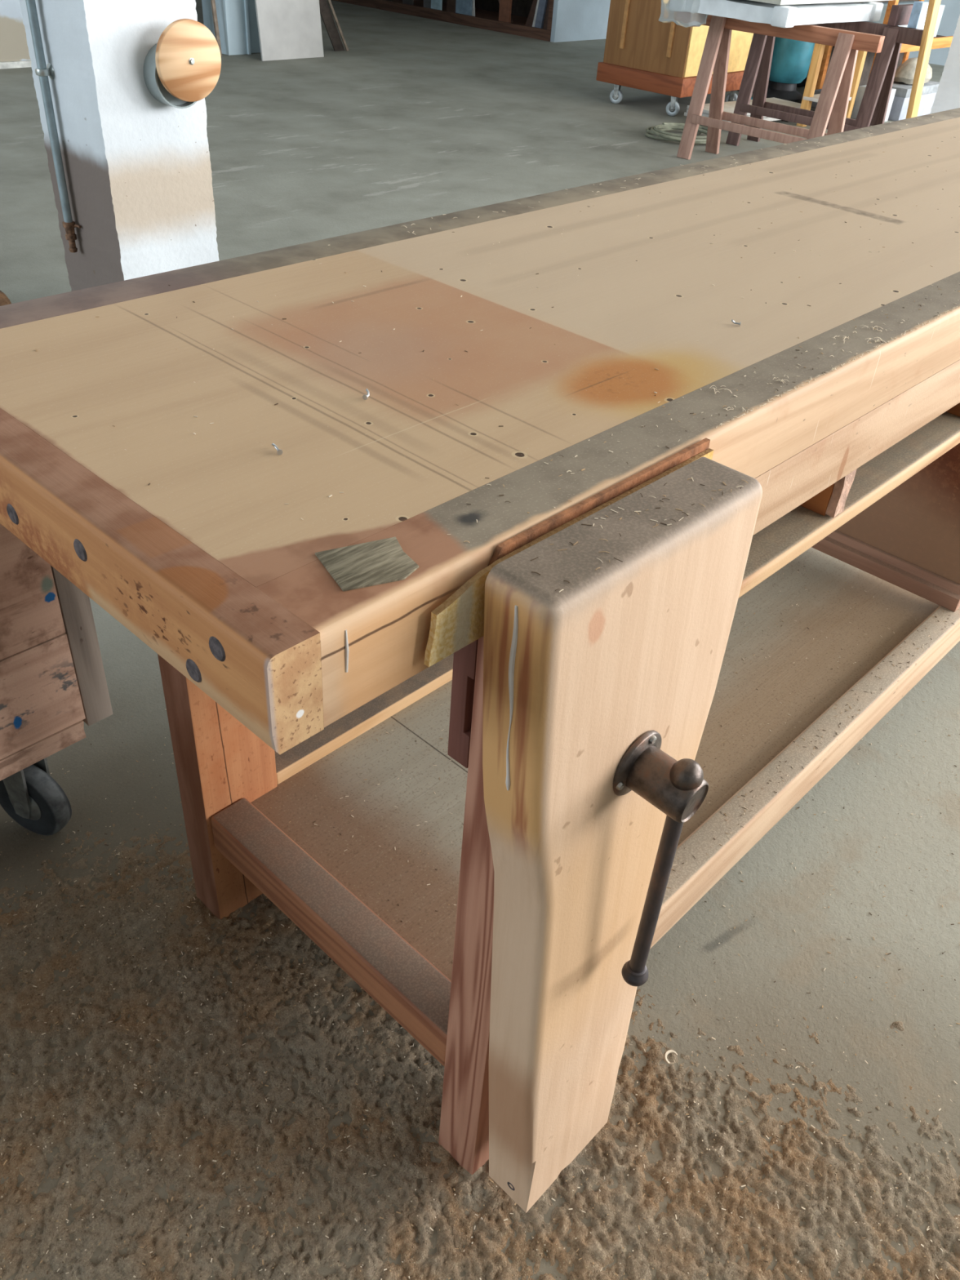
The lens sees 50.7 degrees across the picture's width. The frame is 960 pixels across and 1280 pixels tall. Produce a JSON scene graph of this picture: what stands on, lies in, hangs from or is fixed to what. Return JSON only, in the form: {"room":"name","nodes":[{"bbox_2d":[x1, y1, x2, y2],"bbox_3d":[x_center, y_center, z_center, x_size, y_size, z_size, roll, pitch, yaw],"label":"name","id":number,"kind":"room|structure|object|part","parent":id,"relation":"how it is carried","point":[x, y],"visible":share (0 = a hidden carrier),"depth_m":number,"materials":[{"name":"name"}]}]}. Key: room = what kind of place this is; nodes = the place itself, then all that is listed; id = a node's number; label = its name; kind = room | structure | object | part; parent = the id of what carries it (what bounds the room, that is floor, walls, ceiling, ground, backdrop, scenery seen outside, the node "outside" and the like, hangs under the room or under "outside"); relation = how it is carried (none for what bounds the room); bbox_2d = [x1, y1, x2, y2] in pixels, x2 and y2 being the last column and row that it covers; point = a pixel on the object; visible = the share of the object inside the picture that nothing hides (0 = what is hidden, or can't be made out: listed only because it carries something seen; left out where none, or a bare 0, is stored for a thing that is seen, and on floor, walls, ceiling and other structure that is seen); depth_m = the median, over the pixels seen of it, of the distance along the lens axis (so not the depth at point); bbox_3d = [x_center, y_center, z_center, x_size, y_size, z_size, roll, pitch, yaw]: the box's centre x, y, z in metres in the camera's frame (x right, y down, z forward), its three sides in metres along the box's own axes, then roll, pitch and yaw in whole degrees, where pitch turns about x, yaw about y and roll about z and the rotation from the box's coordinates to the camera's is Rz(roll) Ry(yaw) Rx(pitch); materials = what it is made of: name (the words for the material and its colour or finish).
{"room":"woodworking shop","nodes":[
{"label":"woodworking shop","id":0,"kind":"room"},
{"bbox_2d":[0,0,31,62],"bbox_3d":[-5.552,-3.905,3.064,0.150,4.200,9.100,32,45,32],"label":"wall","id":1,"kind":"structure","parent":0,"point":[14,45],"depth_m":6.48,"materials":[{"name":"beige paint"}]},
{"bbox_2d":[0,60,31,69],"bbox_3d":[-5.559,-2.243,4.325,0.027,0.038,8.883,32,45,32],"label":"baseboard","id":2,"kind":"structure","parent":1,"relation":"attached to","point":[11,64],"depth_m":6.55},
{"bbox_2d":[0,0,959,1279],"bbox_3d":[-0.812,-2.152,4.862,15.900,0.150,16.400,32,45,32],"label":"floor","id":3,"kind":"structure","parent":0,"point":[420,117],"depth_m":1.66,"materials":[{"name":"concrete"}]},
{"bbox_2d":[0,523,112,835],"bbox_3d":[-0.958,0.067,1.265,0.505,0.620,0.777,32,45,32],"label":"rolling cart","id":4,"kind":"object","parent":3,"relation":"on","point":[53,682],"visible":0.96,"depth_m":1.32,"materials":[{"name":"brown wood"}]},
{"bbox_2d":[0,289,13,306],"bbox_3d":[-0.737,-0.242,1.037,0.183,0.178,0.560,32,45,32],"label":"log offcut","id":5,"kind":"object","parent":4,"relation":"on","point":[4,300],"visible":0.05,"depth_m":1.14,"materials":[{"name":"brown wood"}]},
{"bbox_3d":[-0.786,0.035,1.016,0.018,0.248,0.736,32,45,32],"label":"panel","id":6,"kind":"part","parent":4,"relation":"part of","materials":[{"name":"brown wood"}]},
{"bbox_2d":[19,0,219,291],"bbox_3d":[-0.886,-2.640,1.883,0.339,4.200,0.320,32,45,32],"label":"column","id":7,"kind":"structure","parent":3,"relation":"on","point":[137,168],"depth_m":2.72,"materials":[{"name":"white paint"}]},
{"bbox_2d":[25,0,80,253],"bbox_3d":[-1.092,-2.014,2.240,0.052,2.253,0.043,32,45,32],"label":"conduit pipe","id":8,"kind":"object","parent":7,"relation":"attached to","point":[42,71],"visible":1,"depth_m":2.70,"materials":[{"name":"metal"}]},
{"bbox_2d":[143,18,221,108],"bbox_3d":[-0.771,-1.497,2.630,0.088,0.205,0.187,32,45,32],"label":"wooden disc","id":9,"kind":"object","parent":7,"relation":"attached to","point":[180,70],"visible":1,"depth_m":2.60,"materials":[{"name":"brown wood"}]},
{"bbox_2d":[210,0,222,56],"bbox_3d":[-1.914,-5.035,6.943,0.140,1.800,0.030,13,38,11],"label":"plank","id":10,"kind":"object","parent":3,"relation":"on","point":[212,2],"visible":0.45,"depth_m":7.35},
{"bbox_2d":[201,0,260,55],"bbox_3d":[-1.773,-5.472,6.956,0.315,2.500,0.335,32,45,32],"label":"column","id":11,"kind":"structure","parent":3,"relation":"on","point":[237,20],"depth_m":7.50,"materials":[{"name":"grey metal"}]},
{"bbox_2d":[254,0,324,61],"bbox_3d":[-1.416,-5.292,7.004,0.258,2.200,0.570,32,45,32],"label":"board","id":12,"kind":"object","parent":3,"relation":"on","point":[288,29],"visible":1,"depth_m":7.49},
{"bbox_2d":[319,0,344,51],"bbox_3d":[-1.256,-4.985,7.696,0.524,0.900,0.026,-23,45,-32],"label":"plank","id":13,"kind":"object","parent":3,"relation":"on","point":[325,11],"visible":1,"depth_m":7.93,"materials":[{"name":"brown wood"}]},
{"bbox_2d":[327,0,348,51],"bbox_3d":[-1.196,-4.998,7.719,0.447,0.900,0.015,-23,45,-32],"label":"plank","id":14,"kind":"object","parent":3,"relation":"on","point":[329,1],"visible":1,"depth_m":7.95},
{"bbox_2d":[332,0,554,41],"bbox_3d":[-0.642,-7.705,10.134,4.600,2.380,0.850,32,45,32],"label":"rack","id":15,"kind":"object","parent":3,"relation":"on","point":[486,11],"visible":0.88,"depth_m":10.22,"materials":[{"name":"brown wood"}]},
{"bbox_2d":[423,0,431,8],"bbox_3d":[-0.482,-7.269,9.706,0.188,2.100,0.025,32,45,32],"label":"board","id":16,"kind":"object","parent":15,"relation":"on","point":[427,3],"visible":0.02,"depth_m":10.28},
{"bbox_2d":[431,0,442,10],"bbox_3d":[-0.374,-7.177,9.594,0.135,2.100,0.025,32,45,32],"label":"board","id":17,"kind":"object","parent":15,"relation":"on","point":[435,4],"visible":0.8,"depth_m":10.17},
{"bbox_2d":[446,0,456,13],"bbox_3d":[-0.251,-6.585,9.946,0.151,0.750,0.025,32,45,32],"label":"board","id":18,"kind":"object","parent":15,"relation":"on","point":[451,5],"visible":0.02,"depth_m":10.13,"materials":[{"name":"brown wood"}]},
{"bbox_2d":[455,0,472,15],"bbox_3d":[-0.096,-7.002,9.393,0.202,2.100,0.025,32,45,32],"label":"board","id":19,"kind":"object","parent":15,"relation":"on","point":[462,6],"visible":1,"depth_m":9.96,"materials":[{"name":"wood"}]},
{"bbox_2d":[393,0,544,26],"bbox_3d":[-0.699,-6.790,10.846,4.600,0.060,0.800,32,45,32],"label":"shelf","id":20,"kind":"object","parent":15,"relation":"attached to","point":[519,18],"depth_m":10.41,"materials":[{"name":"brown wood"}]},
{"bbox_2d":[471,0,475,16],"bbox_3d":[-0.099,-7.029,9.428,0.305,2.100,0.025,32,45,32],"label":"board","id":21,"kind":"object","parent":15,"relation":"on","point":[473,1],"visible":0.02,"depth_m":9.94,"materials":[{"name":"grey wood"}]},
{"bbox_3d":[-0.371,-7.855,10.378,4.600,2.240,0.040,32,45,32],"label":"panel","id":22,"kind":"part","parent":15,"relation":"part of","materials":[{"name":"brown wood"}]},
{"bbox_2d":[498,0,511,22],"bbox_3d":[0.301,-6.753,9.105,0.135,2.100,0.025,32,45,32],"label":"board","id":23,"kind":"object","parent":15,"relation":"on","point":[505,6],"visible":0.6,"depth_m":9.66,"materials":[{"name":"brown wood"}]},
{"bbox_2d":[524,0,537,26],"bbox_3d":[0.605,-6.131,9.436,0.384,0.750,0.025,32,45,32],"label":"board","id":24,"kind":"object","parent":15,"relation":"on","point":[530,20],"visible":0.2,"depth_m":9.66,"materials":[{"name":"brown wood"}]},
{"bbox_2d":[532,0,539,26],"bbox_3d":[0.603,-6.049,9.327,0.223,0.750,0.025,32,45,32],"label":"board","id":25,"kind":"object","parent":15,"relation":"on","point":[537,4],"visible":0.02,"depth_m":9.52,"materials":[{"name":"grey wood"}]},
{"bbox_2d":[534,0,547,28],"bbox_3d":[0.608,-5.996,9.257,0.191,0.750,0.025,32,45,32],"label":"board","id":26,"kind":"object","parent":15,"relation":"on","point":[542,6],"visible":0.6,"depth_m":9.41,"materials":[{"name":"wood"}]},
{"bbox_2d":[542,0,549,29],"bbox_3d":[0.667,-5.984,9.247,0.128,0.750,0.025,32,45,32],"label":"board","id":27,"kind":"object","parent":15,"relation":"on","point":[545,22],"visible":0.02,"depth_m":9.41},
{"bbox_2d":[0,107,959,1213],"bbox_3d":[0.616,-0.279,1.702,0.705,0.855,2.651,32,45,32],"label":"workbench","id":28,"kind":"object","parent":3,"relation":"on","point":[581,723],"visible":1,"depth_m":0.90,"materials":[{"name":"brown wood"}]},
{"bbox_3d":[-0.308,-0.098,0.713,0.571,0.071,0.036,32,45,32],"label":"rail","id":29,"kind":"part","parent":28,"relation":"part of","materials":[{"name":"brown wood"}]},
{"bbox_3d":[-0.320,0.047,1.228,0.060,0.786,0.112,32,45,32],"label":"leg","id":30,"kind":"part","parent":28,"relation":"part of","materials":[{"name":"orange wood"}]},
{"bbox_2d":[271,443,282,454],"bbox_3d":[-0.144,-0.135,0.717,0.004,0.006,0.010,-21,44,-30],"label":"nail","id":31,"kind":"object","parent":28,"relation":"on","point":[279,451],"visible":1,"depth_m":0.71,"materials":[{"name":"silver metal"}]},
{"bbox_2d":[362,388,368,399],"bbox_3d":[-0.089,-0.194,0.800,0.004,0.006,0.010,9,37,6],"label":"nail","id":32,"kind":"object","parent":28,"relation":"on","point":[365,397],"visible":1,"depth_m":0.80,"materials":[{"name":"silver metal"}]},
{"bbox_3d":[-0.067,-0.046,0.611,0.053,0.002,0.045,-14,41,-23],"label":"inlay plate","id":33,"kind":"part","parent":28,"relation":"part of","materials":[{"name":"grey wood"}]},
{"bbox_3d":[0.034,0.270,0.973,0.056,0.783,0.112,32,45,32],"label":"leg","id":34,"kind":"part","parent":28,"relation":"part of","materials":[{"name":"brown wood"}]},
{"bbox_3d":[0.405,-0.739,1.636,0.055,0.068,2.574,32,45,32],"label":"rail","id":35,"kind":"part","parent":28,"relation":"part of","materials":[{"name":"brown wood"}]},
{"bbox_2d":[35,114,959,592],"bbox_3d":[0.516,-0.575,1.372,0.636,0.004,2.239,32,45,32],"label":"wood shavings","id":36,"kind":"object","parent":28,"relation":"on","point":[877,340],"visible":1,"depth_m":0.86},
{"bbox_2d":[250,546,939,981],"bbox_3d":[0.560,-0.090,1.847,0.444,0.016,2.064,32,45,32],"label":"shelf","id":37,"kind":"object","parent":28,"relation":"attached to","point":[312,790],"depth_m":1.45,"materials":[{"name":"beige wood"}]},
{"bbox_3d":[0.776,-0.504,1.367,0.058,0.071,2.574,32,45,32],"label":"rail","id":38,"kind":"part","parent":28,"relation":"part of","materials":[{"name":"brown wood"}]},
{"bbox_2d":[270,565,959,963],"bbox_3d":[0.299,0.072,1.574,0.480,0.021,1.212,32,45,32],"label":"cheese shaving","id":39,"kind":"object","parent":28,"relation":"on","point":[803,566],"visible":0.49,"depth_m":1.47,"materials":[{"name":"beige wood"}]},
{"bbox_3d":[0.135,0.289,0.881,0.024,0.016,0.024,32,45,32],"label":"handle knob","id":40,"kind":"part","parent":28,"relation":"part of","materials":[{"name":"metal"}]},
{"bbox_3d":[0.143,0.192,0.808,0.013,0.239,0.014,32,45,32],"label":"vise handle","id":41,"kind":"part","parent":28,"relation":"part of","materials":[{"name":"metal"}]},
{"bbox_2d":[731,319,741,325],"bbox_3d":[0.250,-0.310,0.990,0.010,0.006,0.004,8,37,5],"label":"nail","id":42,"kind":"object","parent":28,"relation":"on","point":[732,321],"visible":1,"depth_m":0.99,"materials":[{"name":"silver metal"}]},
{"bbox_2d":[738,411,959,597],"bbox_3d":[0.607,-0.457,1.570,0.470,0.022,1.981,32,45,32],"label":"shelf","id":43,"kind":"object","parent":28,"relation":"attached to","point":[780,543],"depth_m":1.13,"materials":[{"name":"brown wood"}]},
{"bbox_3d":[0.667,-0.177,1.890,0.474,0.045,0.018,32,45,32],"label":"panel rail","id":44,"kind":"part","parent":28,"relation":"part of","materials":[{"name":"brown wood"}]},
{"bbox_3d":[0.690,-0.336,1.789,0.468,0.423,0.018,32,45,32],"label":"panel","id":45,"kind":"part","parent":28,"relation":"part of","materials":[{"name":"brown wood"}]},
{"bbox_2d":[0,815,959,1279],"bbox_3d":[-0.089,0.593,1.174,1.523,0.010,1.512,32,45,32],"label":"sawdust","id":46,"kind":"object","parent":3,"relation":"on","point":[782,1233],"visible":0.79,"depth_m":1.18},
{"bbox_2d":[663,1049,677,1065],"bbox_3d":[0.240,0.526,1.279,0.016,0.008,0.020,18,39,17],"label":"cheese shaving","id":47,"kind":"object","parent":46,"relation":"on","point":[668,1051],"visible":1,"depth_m":1.28,"materials":[{"name":"beige wood"}]},
{"bbox_2d":[0,676,959,1279],"bbox_3d":[0.130,0.413,1.432,1.635,0.006,2.304,32,45,32],"label":"wood shavings","id":48,"kind":"object","parent":3,"relation":"on","point":[209,1233],"visible":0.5,"depth_m":1.22},
{"bbox_2d":[595,0,753,115],"bbox_3d":[1.369,-4.181,6.701,0.697,1.150,0.877,32,45,32],"label":"base cabinet","id":49,"kind":"object","parent":3,"relation":"on","point":[641,52],"visible":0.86,"depth_m":6.59,"materials":[{"name":"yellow wood"}]},
{"bbox_3d":[0.958,-4.186,6.469,0.028,0.715,0.016,32,45,32],"label":"moulding","id":50,"kind":"part","parent":49,"relation":"part of","materials":[{"name":"orange wood"}]},
{"bbox_3d":[1.229,-4.016,6.272,0.028,0.715,0.016,32,45,32],"label":"moulding","id":51,"kind":"part","parent":49,"relation":"part of","materials":[{"name":"orange wood"}]},
{"bbox_3d":[1.617,-4.110,6.476,0.010,0.860,0.825,32,45,32],"label":"panel","id":52,"kind":"part","parent":49,"relation":"part of","materials":[{"name":"yellow wood"}]},
{"bbox_2d":[644,122,721,144],"bbox_3d":[1.218,-3.047,6.092,0.451,0.058,0.474,32,45,32],"label":"coil","id":53,"kind":"object","parent":3,"relation":"on","point":[660,130],"visible":0.69,"depth_m":6.03,"materials":[{"name":"beige fabric"}]},
{"bbox_2d":[684,111,780,122],"bbox_3d":[1.791,-3.469,6.682,0.950,0.020,0.360,-25,46,-33],"label":"sheet","id":54,"kind":"object","parent":3,"relation":"on","point":[767,118],"visible":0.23,"depth_m":6.54,"materials":[{"name":"white paper"}]},
{"bbox_2d":[686,109,765,121],"bbox_3d":[1.771,-3.483,6.662,0.920,0.020,0.330,-27,47,-35],"label":"sheet","id":55,"kind":"object","parent":54,"relation":"on","point":[704,114],"visible":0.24,"depth_m":6.41,"materials":[{"name":"grey paper"}]},
{"bbox_2d":[687,97,800,115],"bbox_3d":[1.766,-3.488,6.632,0.900,0.020,0.300,-24,45,-32],"label":"sheet","id":56,"kind":"object","parent":55,"relation":"on","point":[729,106],"visible":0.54,"depth_m":6.69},
{"bbox_2d":[737,66,809,93],"bbox_3d":[2.451,-5.168,7.667,0.485,1.700,1.400,32,45,32],"label":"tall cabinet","id":57,"kind":"object","parent":3,"relation":"on","point":[802,83],"visible":0.02,"depth_m":8.11,"materials":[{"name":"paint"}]},
{"bbox_2d":[676,14,884,159],"bbox_3d":[1.497,-2.872,5.360,1.140,0.697,0.313,32,45,32],"label":"trestle","id":58,"kind":"object","parent":3,"relation":"on","point":[834,96],"visible":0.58,"depth_m":5.29,"materials":[{"name":"brown wood"}]},
{"bbox_3d":[1.197,-2.984,5.484,0.078,0.688,0.138,32,45,32],"label":"leg","id":59,"kind":"part","parent":58,"relation":"part of","materials":[{"name":"red wood"}]},
{"bbox_3d":[1.317,-3.054,5.589,0.078,0.688,0.138,32,45,32],"label":"leg","id":60,"kind":"part","parent":58,"relation":"part of","materials":[{"name":"red wood"}]},
{"bbox_3d":[1.425,-2.689,5.354,0.732,0.040,0.020,32,45,32],"label":"rail","id":61,"kind":"part","parent":58,"relation":"part of","materials":[{"name":"red wood"}]},
{"bbox_2d":[658,0,883,27],"bbox_3d":[1.531,-3.295,5.312,0.734,0.159,1.053,32,45,32],"label":"tabletop","id":62,"kind":"object","parent":58,"relation":"on","point":[695,13],"visible":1,"depth_m":5.07,"materials":[{"name":"white plastic"}]},
{"bbox_2d":[747,0,880,4],"bbox_3d":[1.644,-3.431,5.327,0.604,0.075,1.255,32,45,32],"label":"slab","id":63,"kind":"object","parent":62,"relation":"on","point":[772,2],"visible":1,"depth_m":4.93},
{"bbox_3d":[1.600,-2.791,5.507,0.732,0.040,0.020,32,45,32],"label":"rail","id":64,"kind":"part","parent":58,"relation":"part of","materials":[{"name":"red wood"}]},
{"bbox_3d":[1.725,-2.653,5.101,0.078,0.688,0.138,32,45,32],"label":"leg","id":65,"kind":"part","parent":58,"relation":"part of","materials":[{"name":"red wood"}]},
{"bbox_3d":[1.846,-2.723,5.206,0.078,0.688,0.138,32,45,32],"label":"leg","id":66,"kind":"part","parent":58,"relation":"part of","materials":[{"name":"red wood"}]},
{"bbox_2d":[751,36,814,103],"bbox_3d":[2.134,-4.141,7.045,0.352,0.750,0.452,32,45,32],"label":"drum","id":67,"kind":"object","parent":3,"relation":"on","point":[791,59],"visible":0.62,"depth_m":7.05,"materials":[{"name":"teal paint"}]},
{"bbox_2d":[725,20,923,146],"bbox_3d":[1.882,-3.114,5.721,1.100,0.696,0.263,32,45,32],"label":"trestle","id":68,"kind":"object","parent":3,"relation":"on","point":[873,106],"visible":0.56,"depth_m":5.61,"materials":[{"name":"brown wood"}]},
{"bbox_3d":[1.560,-3.250,5.874,0.078,0.688,0.113,32,45,32],"label":"leg","id":69,"kind":"part","parent":68,"relation":"part of","materials":[{"name":"brown wood"}]},
{"bbox_3d":[1.663,-3.310,5.965,0.078,0.688,0.113,32,45,32],"label":"leg","id":70,"kind":"part","parent":68,"relation":"part of","materials":[{"name":"brown wood"}]},
{"bbox_3d":[1.804,-2.955,5.746,0.755,0.040,0.020,32,45,32],"label":"rail","id":71,"kind":"part","parent":68,"relation":"part of","materials":[{"name":"brown wood"}]},
{"bbox_3d":[1.945,-3.037,5.870,0.755,0.040,0.020,32,45,32],"label":"rail","id":72,"kind":"part","parent":68,"relation":"part of","materials":[{"name":"brown wood"}]},
{"bbox_3d":[2.105,-2.909,5.479,0.078,0.688,0.113,32,45,32],"label":"leg","id":73,"kind":"part","parent":68,"relation":"part of","materials":[{"name":"brown wood"}]},
{"bbox_3d":[2.208,-2.969,5.570,0.078,0.688,0.113,32,45,32],"label":"leg","id":74,"kind":"part","parent":68,"relation":"part of","materials":[{"name":"brown wood"}]},
{"bbox_2d":[887,4,924,26],"bbox_3d":[2.292,-3.329,5.392,0.040,0.090,0.420,32,45,32],"label":"dark offcut","id":75,"kind":"object","parent":68,"relation":"on","point":[900,15],"visible":0.51,"depth_m":5.29,"materials":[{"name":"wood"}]},
{"bbox_2d":[906,0,928,28],"bbox_3d":[2.275,-3.242,5.254,0.050,0.115,0.090,32,45,32],"label":"carton","id":76,"kind":"object","parent":68,"relation":"on","point":[918,13],"visible":0.89,"depth_m":5.23,"materials":[{"name":"white cardboard"}]},
{"bbox_2d":[795,43,866,126],"bbox_3d":[2.304,-3.643,6.611,0.240,0.520,0.420,32,45,32],"label":"wooden stand","id":77,"kind":"object","parent":3,"relation":"on","point":[808,97],"visible":0.23,"depth_m":6.57,"materials":[{"name":"yellow wood"}]},
{"bbox_3d":[2.143,-3.602,6.557,0.050,0.500,0.050,32,45,32],"label":"leg","id":78,"kind":"part","parent":77,"relation":"part of","materials":[{"name":"yellow wood"}]},
{"bbox_2d":[803,93,851,102],"bbox_3d":[2.300,-3.568,6.669,0.180,0.020,0.376,32,45,32],"label":"shelf","id":79,"kind":"object","parent":77,"relation":"attached to","point":[806,97],"depth_m":6.59,"materials":[{"name":"white wood"}]},
{"bbox_3d":[2.465,-3.667,6.677,0.050,0.500,0.050,32,45,32],"label":"leg","id":80,"kind":"part","parent":77,"relation":"part of","materials":[{"name":"yellow wood"}]},
{"bbox_2d":[851,84,896,121],"bbox_3d":[2.723,-3.712,7.014,0.200,0.200,0.160,32,45,32],"label":"carton","id":81,"kind":"object","parent":3,"relation":"on","point":[861,89],"visible":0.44,"depth_m":6.99,"materials":[{"name":"white cardboard"}]},
{"bbox_2d":[814,0,953,97],"bbox_3d":[3.132,-4.783,7.311,0.450,1.600,1.400,32,45,32],"label":"shelf rack","id":82,"kind":"object","parent":3,"relation":"on","point":[939,42],"visible":0.02,"depth_m":7.50,"materials":[{"name":"orange wood"}]},
{"bbox_3d":[2.523,-4.603,7.008,0.050,1.600,0.050,32,45,32],"label":"post","id":83,"kind":"part","parent":82,"relation":"part of","materials":[{"name":"orange wood"}]},
{"bbox_3d":[2.812,-4.422,6.799,0.050,1.600,0.050,32,45,32],"label":"post","id":84,"kind":"part","parent":82,"relation":"part of","materials":[{"name":"orange wood"}]},
{"bbox_2d":[867,0,945,36],"bbox_3d":[3.057,-4.469,7.307,0.250,0.200,0.700,32,45,32],"label":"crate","id":85,"kind":"object","parent":82,"relation":"on","point":[885,4],"visible":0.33,"depth_m":7.31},
{"bbox_3d":[3.453,-5.144,7.823,0.050,1.600,0.050,32,45,32],"label":"post","id":86,"kind":"part","parent":82,"relation":"part of","materials":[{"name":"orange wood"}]},
{"bbox_3d":[3.259,-4.373,7.439,0.030,0.070,1.300,32,45,32],"label":"rail","id":87,"kind":"part","parent":82,"relation":"part of","materials":[{"name":"orange wood"}]},
{"bbox_2d":[888,80,939,120],"bbox_3d":[3.048,-3.877,7.263,0.252,0.204,0.612,32,45,32],"label":"storage box","id":88,"kind":"object","parent":3,"relation":"on","point":[900,105],"visible":0.37,"depth_m":7.10,"materials":[{"name":"white plastic"}]},
{"bbox_2d":[893,57,932,84],"bbox_3d":[3.074,-4.031,7.163,0.228,0.150,0.382,32,45,32],"label":"sack","id":89,"kind":"object","parent":88,"relation":"on","point":[904,73],"visible":0.69,"depth_m":7.08,"materials":[{"name":"beige fabric"}]},
{"bbox_3d":[3.053,-3.936,7.217,0.252,0.054,0.612,32,45,32],"label":"lid","id":90,"kind":"part","parent":88,"relation":"part of","materials":[{"name":"grey plastic"}]},
{"bbox_2d":[905,0,941,119],"bbox_3d":[2.292,-3.153,5.145,0.271,1.510,0.054,-13,40,-22],"label":"batten","id":91,"kind":"object","parent":3,"relation":"on","point":[933,8],"visible":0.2,"depth_m":5.24,"materials":[{"name":"yellow wood"}]},
{"bbox_2d":[930,14,959,113],"bbox_3d":[3.218,-4.838,5.231,0.386,4.200,0.356,32,45,32],"label":"column","id":92,"kind":"structure","parent":3,"relation":"on","point":[947,97],"depth_m":6.24,"materials":[{"name":"paint"}]},
{"bbox_3d":[2.421,-3.689,7.076,0.200,0.050,0.240,32,45,32],"label":"case","id":93,"kind":"object","parent":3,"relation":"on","visible":0},
{"bbox_2d":[811,101,817,107],"bbox_3d":[2.434,-3.731,7.046,0.200,0.050,0.240,32,45,32],"label":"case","id":94,"kind":"object","parent":93,"relation":"on","point":[814,104],"visible":0.02,"depth_m":7.01,"materials":[{"name":"black plastic"}]},
{"bbox_2d":[813,88,821,94],"bbox_3d":[2.448,-3.773,7.016,0.200,0.050,0.240,32,45,32],"label":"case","id":95,"kind":"object","parent":94,"relation":"on","point":[819,91],"visible":0.02,"depth_m":6.97,"materials":[{"name":"black plastic"}]},
{"bbox_2d":[550,0,610,42],"bbox_3d":[1.870,-7.827,9.049,0.048,4.200,3.100,32,45,32],"label":"wall","id":96,"kind":"structure","parent":0,"point":[572,20],"depth_m":9.47,"materials":[{"name":"white paint"}]},
{"bbox_2d":[907,0,959,66],"bbox_3d":[6.730,-6.008,7.154,10.600,4.200,0.150,32,45,32],"label":"wall","id":97,"kind":"structure","parent":0,"point":[950,15],"depth_m":9.71,"materials":[{"name":"white paint"}]}
]}

